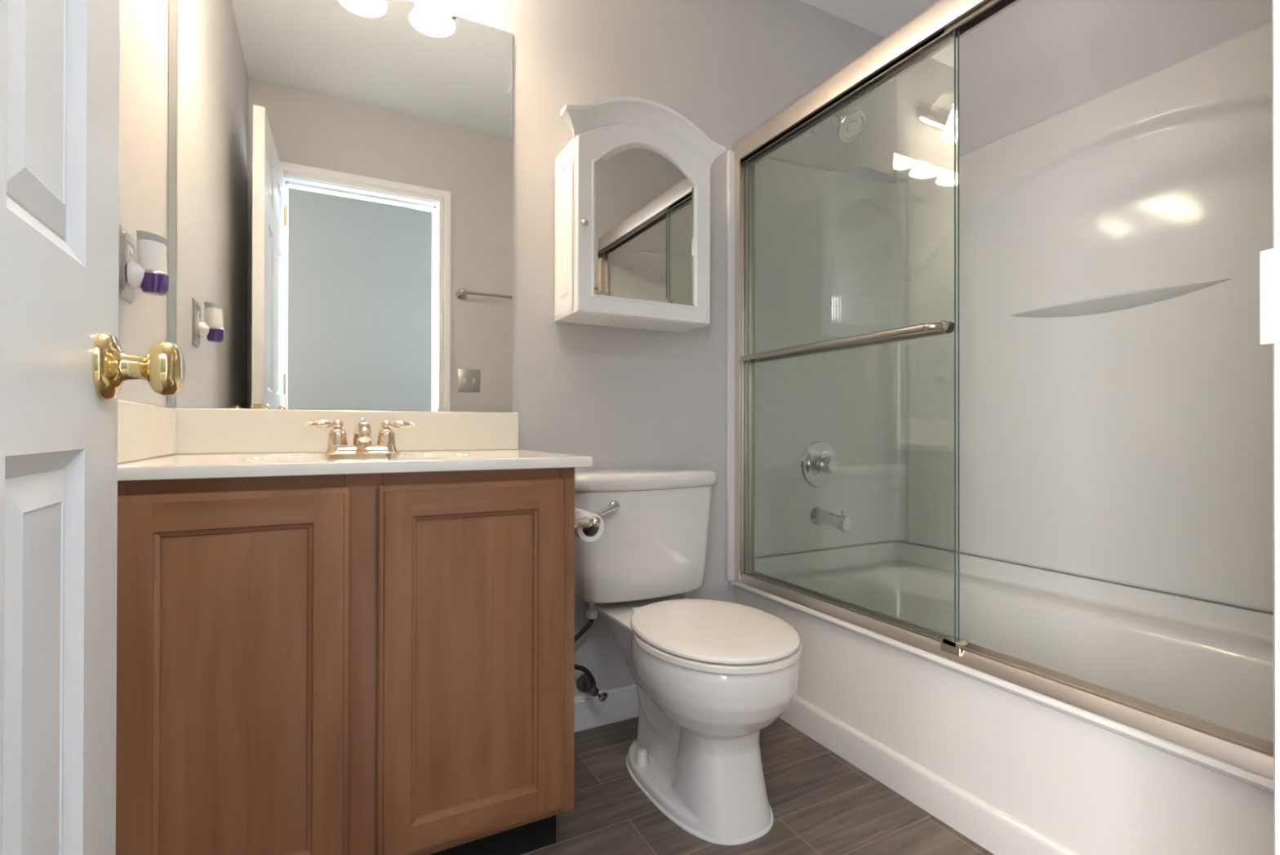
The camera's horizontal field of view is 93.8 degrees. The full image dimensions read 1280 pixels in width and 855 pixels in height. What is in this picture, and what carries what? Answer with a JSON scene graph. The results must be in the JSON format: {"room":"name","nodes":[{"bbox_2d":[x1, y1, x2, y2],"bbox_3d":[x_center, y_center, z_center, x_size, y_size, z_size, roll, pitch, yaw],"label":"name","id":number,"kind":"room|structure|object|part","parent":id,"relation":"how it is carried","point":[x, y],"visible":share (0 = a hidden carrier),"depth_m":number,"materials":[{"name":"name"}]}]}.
{"room":"bathroom","nodes":[
{"label":"bathroom","id":0,"kind":"room"},
{"bbox_2d":[117,0,168,406],"bbox_3d":[-0.732,-0.339,0.618,0.100,2.460,1.752,0,0,-28],"label":"wall","id":1,"kind":"structure","parent":0,"point":[144,64],"depth_m":1.15,"materials":[{"name":"grey paint"}]},
{"bbox_2d":[118,224,135,303],"bbox_3d":[-0.893,-0.283,1.043,0.010,0.120,0.082,0,0,-28],"label":"outlet plate","id":2,"kind":"object","parent":1,"relation":"attached to","point":[126,245],"visible":0.91,"depth_m":1.02,"materials":[{"name":"white plastic"}]},
{"bbox_2d":[126,244,133,284],"bbox_3d":[-0.891,-0.282,1.045,0.004,0.068,0.034,0,0,-28],"label":"receptacle","id":3,"kind":"object","parent":2,"relation":"attached to","point":[130,247],"depth_m":1.04,"materials":[{"name":"white plastic"}]},
{"bbox_2d":[126,230,169,295],"bbox_3d":[-0.861,-0.287,1.051,0.054,0.106,0.047,0,0,-28],"label":"air freshener","id":4,"kind":"object","parent":2,"relation":"attached to","point":[149,273],"visible":1,"depth_m":1.03,"materials":[{"name":"white plastic"}]},
{"bbox_2d":[139,269,169,295],"bbox_3d":[-0.855,-0.254,1.054,0.041,0.040,0.046,0,0,-28],"label":"air freshener refill","id":5,"kind":"object","parent":4,"relation":"on","point":[152,282],"depth_m":1.04,"materials":[{"name":"purple plastic"}]},
{"bbox_2d":[175,0,897,696],"bbox_3d":[0.017,-0.333,1.943,2.457,2.460,0.100,0,0,-28],"label":"wall","id":6,"kind":"structure","parent":0,"point":[618,397],"depth_m":1.89,"materials":[{"name":"grey paint"}]},
{"bbox_2d":[167,0,512,412],"bbox_3d":[-0.701,-0.580,1.504,0.774,1.072,0.010,0,0,-28],"label":"wall mirror","id":7,"kind":"object","parent":6,"relation":"attached to","point":[340,171],"visible":1,"depth_m":1.48,"materials":[{"name":"white mirror"}]},
{"bbox_2d":[174,407,518,453],"bbox_3d":[-0.693,0.009,1.501,0.789,0.103,0.020,0,0,-28],"label":"backsplash","id":8,"kind":"structure","parent":6,"relation":"attached to","point":[197,430],"depth_m":1.44,"materials":[{"name":"stone"}]},
{"bbox_2d":[574,663,607,701],"bbox_3d":[-0.161,0.721,1.734,0.098,0.120,0.098,0,0,-28],"label":"supply valve","id":9,"kind":"object","parent":6,"relation":"attached to","point":[586,682],"depth_m":1.73,"materials":[{"name":"silver metal"}]},
{"bbox_3d":[-0.110,0.775,1.725,0.025,0.025,0.040,0,0,29],"label":"valve handle","id":10,"kind":"part","parent":9,"relation":"part of","materials":[{"name":"silver metal"}]},
{"bbox_2d":[573,683,638,732],"bbox_3d":[-0.015,0.847,1.859,0.781,0.100,0.013,0,0,-28],"label":"baseboard","id":11,"kind":"structure","parent":6,"relation":"attached to","point":[621,703],"depth_m":1.81,"materials":[{"name":"white paint"}]},
{"bbox_2d":[555,97,725,333],"bbox_3d":[-0.012,-0.613,1.762,0.510,0.610,0.194,0,0,-28],"label":"medicine cabinet","id":12,"kind":"object","parent":6,"relation":"attached to","point":[633,178],"visible":1,"depth_m":1.69,"materials":[{"name":"white paint"}]},
{"bbox_3d":[-0.213,-0.544,1.679,0.004,0.450,0.140,0,0,-28],"label":"panel","id":13,"kind":"part","parent":12,"relation":"part of","materials":[{"name":"white paint"}]},
{"bbox_3d":[-0.147,-0.544,1.594,0.019,0.019,0.023,0,0,-28],"label":"knob","id":14,"kind":"part","parent":12,"relation":"part of","materials":[{"name":"silver metal"}]},
{"bbox_3d":[0.019,-0.582,1.702,0.428,0.543,0.020,0,0,-28],"label":"door","id":15,"kind":"part","parent":12,"relation":"part of","materials":[{"name":"white paint"}]},
{"bbox_3d":[0.022,-0.849,1.698,0.510,0.139,0.042,0,0,-28],"label":"crown","id":16,"kind":"part","parent":12,"relation":"part of","materials":[{"name":"white paint"}]},
{"bbox_3d":[0.019,-0.581,1.700,0.326,0.441,0.001,0,0,-28],"label":"mirror panel","id":17,"kind":"part","parent":12,"relation":"part of","materials":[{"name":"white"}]},
{"bbox_2d":[809,110,866,142],"bbox_3d":[0.691,-1.071,2.112,0.106,0.161,0.229,0,0,-28],"label":"shower","id":18,"kind":"object","parent":6,"relation":"attached to","point":[851,124],"visible":0.72,"depth_m":2.05,"materials":[{"name":"silver metal"}]},
{"bbox_3d":[0.682,-1.110,2.151,0.066,0.083,0.153,0,0,-28],"label":"arm","id":19,"kind":"part","parent":18,"relation":"part of","materials":[{"name":"silver metal"}]},
{"bbox_2d":[732,0,1273,779],"bbox_3d":[0.696,-0.232,1.385,0.074,1.494,1.514,0,0,-28],"label":"shower door frame","id":20,"kind":"object","parent":6,"relation":"attached to","point":[1251,753],"visible":0.98,"depth_m":1.49,"materials":[{"name":"silver metal"}]},
{"bbox_2d":[740,29,955,639],"bbox_3d":[0.509,-0.220,1.663,0.046,1.406,0.760,0,0,-28],"label":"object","id":21,"kind":"object","parent":20,"relation":"in","point":[943,326],"visible":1,"depth_m":1.50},
{"bbox_3d":[0.519,-0.907,1.682,0.004,0.032,0.740,0,0,-28],"label":"rail","id":22,"kind":"part","parent":21,"relation":"part of","materials":[{"name":"silver metal"}]},
{"bbox_2d":[747,26,959,638],"bbox_3d":[0.557,-0.220,1.685,0.046,1.406,0.754,0,0,-28],"label":"shower door","id":23,"kind":"structure","parent":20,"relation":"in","point":[951,328],"depth_m":1.56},
{"bbox_3d":[0.541,-0.907,1.690,0.004,0.032,0.734,0,0,-28],"label":"rail","id":24,"kind":"part","parent":23,"relation":"part of","materials":[{"name":"silver metal"}]},
{"bbox_2d":[520,715,994,854],"bbox_3d":[0.658,0.923,0.604,2.557,0.060,3.062,0,0,-28],"label":"floor","id":25,"kind":"structure","parent":0,"point":[820,802],"depth_m":1.39,"materials":[{"name":"brown wood"}]},
{"bbox_2d":[115,466,574,854],"bbox_3d":[-0.586,0.488,1.277,0.769,0.812,0.511,0,0,-28],"label":"vanity cabinet","id":26,"kind":"object","parent":25,"relation":"on","point":[380,663],"visible":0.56,"depth_m":1.04,"materials":[{"name":"brown wood"}]},
{"bbox_3d":[-0.649,0.440,0.965,0.327,0.672,0.016,0,0,-28],"label":"door","id":27,"kind":"part","parent":26,"relation":"part of","materials":[{"name":"brown wood"}]},
{"bbox_2d":[117,399,592,480],"bbox_3d":[-0.573,0.071,1.282,0.799,0.229,0.519,0,0,-28],"label":"countertop","id":28,"kind":"structure","parent":26,"relation":"on","point":[155,442],"depth_m":1.33,"materials":[{"name":"stone"}]},
{"bbox_2d":[305,417,415,454],"bbox_3d":[-0.633,0.019,1.367,0.164,0.082,0.164,0,0,17],"label":"faucet","id":29,"kind":"object","parent":28,"relation":"on","point":[337,443],"visible":1,"depth_m":1.34,"materials":[{"name":"silver metal"}]},
{"bbox_3d":[-0.712,-0.007,1.329,0.055,0.018,0.019,0,0,-28],"label":"lever","id":30,"kind":"part","parent":29,"relation":"part of","materials":[{"name":"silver metal"}]},
{"bbox_3d":[-0.682,0.012,1.350,0.042,0.057,0.042,0,0,-28],"label":"handle","id":31,"kind":"part","parent":29,"relation":"part of","materials":[{"name":"silver metal"}]},
{"bbox_3d":[-0.615,0.017,1.332,0.042,0.064,0.142,0,0,-28],"label":"spout","id":32,"kind":"part","parent":29,"relation":"part of","materials":[{"name":"silver metal"}]},
{"bbox_3d":[-0.592,0.012,1.397,0.042,0.057,0.042,0,0,-28],"label":"handle","id":33,"kind":"part","parent":29,"relation":"part of","materials":[{"name":"silver metal"}]},
{"bbox_3d":[-0.558,-0.007,1.410,0.055,0.018,0.019,0,0,-28],"label":"lever","id":34,"kind":"part","parent":29,"relation":"part of","materials":[{"name":"silver metal"}]},
{"bbox_3d":[-0.311,0.441,1.142,0.350,0.672,0.016,0,0,-28],"label":"door","id":35,"kind":"part","parent":26,"relation":"part of","materials":[{"name":"brown wood"}]},
{"bbox_2d":[574,515,600,528],"bbox_3d":[-0.153,0.207,1.359,0.072,0.040,0.180,0,0,-28],"label":"paper holder","id":36,"kind":"object","parent":26,"relation":"attached to","point":[584,522],"visible":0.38,"depth_m":1.29,"materials":[{"name":"silver metal"}]},
{"bbox_2d":[574,507,604,542],"bbox_3d":[-0.132,0.222,1.370,0.064,0.064,0.100,0,0,-28],"label":"paper roll","id":37,"kind":"object","parent":36,"relation":"hanging from","point":[590,534],"visible":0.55,"depth_m":1.33,"materials":[{"name":"white paper"}]},
{"bbox_2d":[574,466,802,844],"bbox_3d":[0.121,0.511,1.542,0.464,0.770,0.685,0,0,-28],"label":"toilet","id":38,"kind":"object","parent":25,"relation":"on","point":[708,675],"visible":1,"depth_m":1.42,"materials":[{"name":"white ceramic"}]},
{"bbox_2d":[574,602,597,642],"bbox_3d":[-0.174,0.547,1.728,0.067,0.104,0.098,0,0,-28],"label":"supply hose","id":39,"kind":"object","parent":38,"relation":"attached to","point":[591,612],"depth_m":1.71,"materials":[{"name":"white plastic"}]},
{"bbox_3d":[-0.088,0.219,1.605,0.086,0.043,0.030,0,0,-28],"label":"flush lever","id":40,"kind":"part","parent":38,"relation":"part of","materials":[{"name":"silver metal"}]},
{"bbox_3d":[0.006,0.331,1.761,0.444,0.312,0.185,0,0,-28],"label":"tank","id":41,"kind":"part","parent":38,"relation":"part of","materials":[{"name":"white ceramic"}]},
{"bbox_3d":[0.009,0.151,1.758,0.464,0.048,0.199,0,0,-28],"label":"tank lid","id":42,"kind":"part","parent":38,"relation":"part of","materials":[{"name":"white ceramic"}]},
{"bbox_3d":[0.126,0.702,1.530,0.365,0.388,0.643,0,0,-28],"label":"bowl","id":43,"kind":"part","parent":38,"relation":"part of","materials":[{"name":"white ceramic"}]},
{"bbox_3d":[0.173,0.478,1.444,0.366,0.015,0.451,0,0,-28],"label":"lid","id":44,"kind":"part","parent":38,"relation":"part of","materials":[{"name":"white plastic"}]},
{"bbox_3d":[0.175,0.497,1.439,0.372,0.016,0.452,0,0,-28],"label":"seat","id":45,"kind":"part","parent":38,"relation":"part of","materials":[{"name":"white plastic"}]},
{"bbox_2d":[728,540,1274,854],"bbox_3d":[1.024,0.674,1.547,0.825,0.446,1.529,0,0,-28],"label":"bathtub","id":46,"kind":"object","parent":25,"relation":"on","point":[1012,768],"visible":0.81,"depth_m":1.45,"materials":[{"name":"white ceramic"}]},
{"bbox_2d":[726,21,1273,613],"bbox_3d":[1.019,-0.233,1.549,0.842,1.500,1.527,0,0,-28],"label":"tub surround","id":47,"kind":"object","parent":46,"relation":"on","point":[1116,374],"visible":0.94,"depth_m":1.89,"materials":[{"name":"white plastic"}]},
{"bbox_2d":[800,440,839,487],"bbox_3d":[0.675,0.135,2.171,0.170,0.170,0.076,0,0,-28],"label":"shower valve","id":48,"kind":"object","parent":47,"relation":"attached to","point":[820,464],"visible":1,"depth_m":2.17,"materials":[{"name":"silver metal"}]},
{"bbox_3d":[0.679,0.135,2.163,0.068,0.068,0.058,0,0,-28],"label":"knob","id":49,"kind":"part","parent":48,"relation":"part of","materials":[{"name":"silver metal"}]},
{"bbox_2d":[809,506,851,533],"bbox_3d":[0.685,0.328,2.137,0.068,0.078,0.145,0,0,-28],"label":"tub spout","id":50,"kind":"object","parent":47,"relation":"attached to","point":[818,515],"visible":1,"depth_m":2.12,"materials":[{"name":"silver metal"}]},
{"bbox_2d":[1008,278,1231,317],"bbox_3d":[1.346,-0.357,1.752,0.056,0.040,0.570,0,0,-28],"label":"shelf","id":51,"kind":"object","parent":47,"relation":"attached to","point":[1196,291],"depth_m":1.67,"materials":[{"name":"white plastic"}]},
{"bbox_2d":[800,0,937,37],"bbox_3d":[0.361,-1.605,1.189,2.557,0.080,1.762,0,0,-28],"label":"ceiling","id":52,"kind":"structure","parent":0,"point":[882,18],"depth_m":2.24,"materials":[{"name":"white paint"}]},
{"bbox_2d":[897,0,1272,613],"bbox_3d":[1.467,-0.331,1.715,0.100,2.460,1.652,0,0,-28],"label":"wall","id":53,"kind":"structure","parent":0,"point":[1034,61],"depth_m":1.94,"materials":[{"name":"grey paint"}]},
{"bbox_3d":[0.735,-0.337,0.466,2.357,2.460,0.120,0,0,-28],"label":"wall","id":54,"kind":"structure","parent":0,"visible":0},
{"bbox_2d":[0,0,184,854],"bbox_3d":[-0.410,-0.130,0.327,0.162,2.018,0.696,0,0,-28],"label":"door","id":55,"kind":"structure","parent":54,"relation":"in","point":[64,367],"depth_m":0.49,"materials":[{"name":"white paint"}]},
{"bbox_3d":[-0.497,-0.060,0.597,0.064,0.065,0.065,0,0,-28],"label":"knob","id":56,"kind":"part","parent":55,"relation":"part of","materials":[{"name":"gold metal"}]},
{"bbox_2d":[1259,247,1279,344],"bbox_3d":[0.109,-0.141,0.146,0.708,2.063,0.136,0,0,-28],"label":"strike plate","id":57,"kind":"object","parent":54,"relation":"attached to","point":[1269,260],"depth_m":0.36,"materials":[{"name":"white paint"}]},
{"bbox_2d":[1271,0,1279,854],"bbox_3d":[0.082,-0.164,0.198,0.800,2.109,0.014,0,0,-28],"label":"trim","id":58,"kind":"structure","parent":54,"relation":"attached to","point":[1275,3],"depth_m":0.36,"materials":[{"name":"white paint"}]}
]}

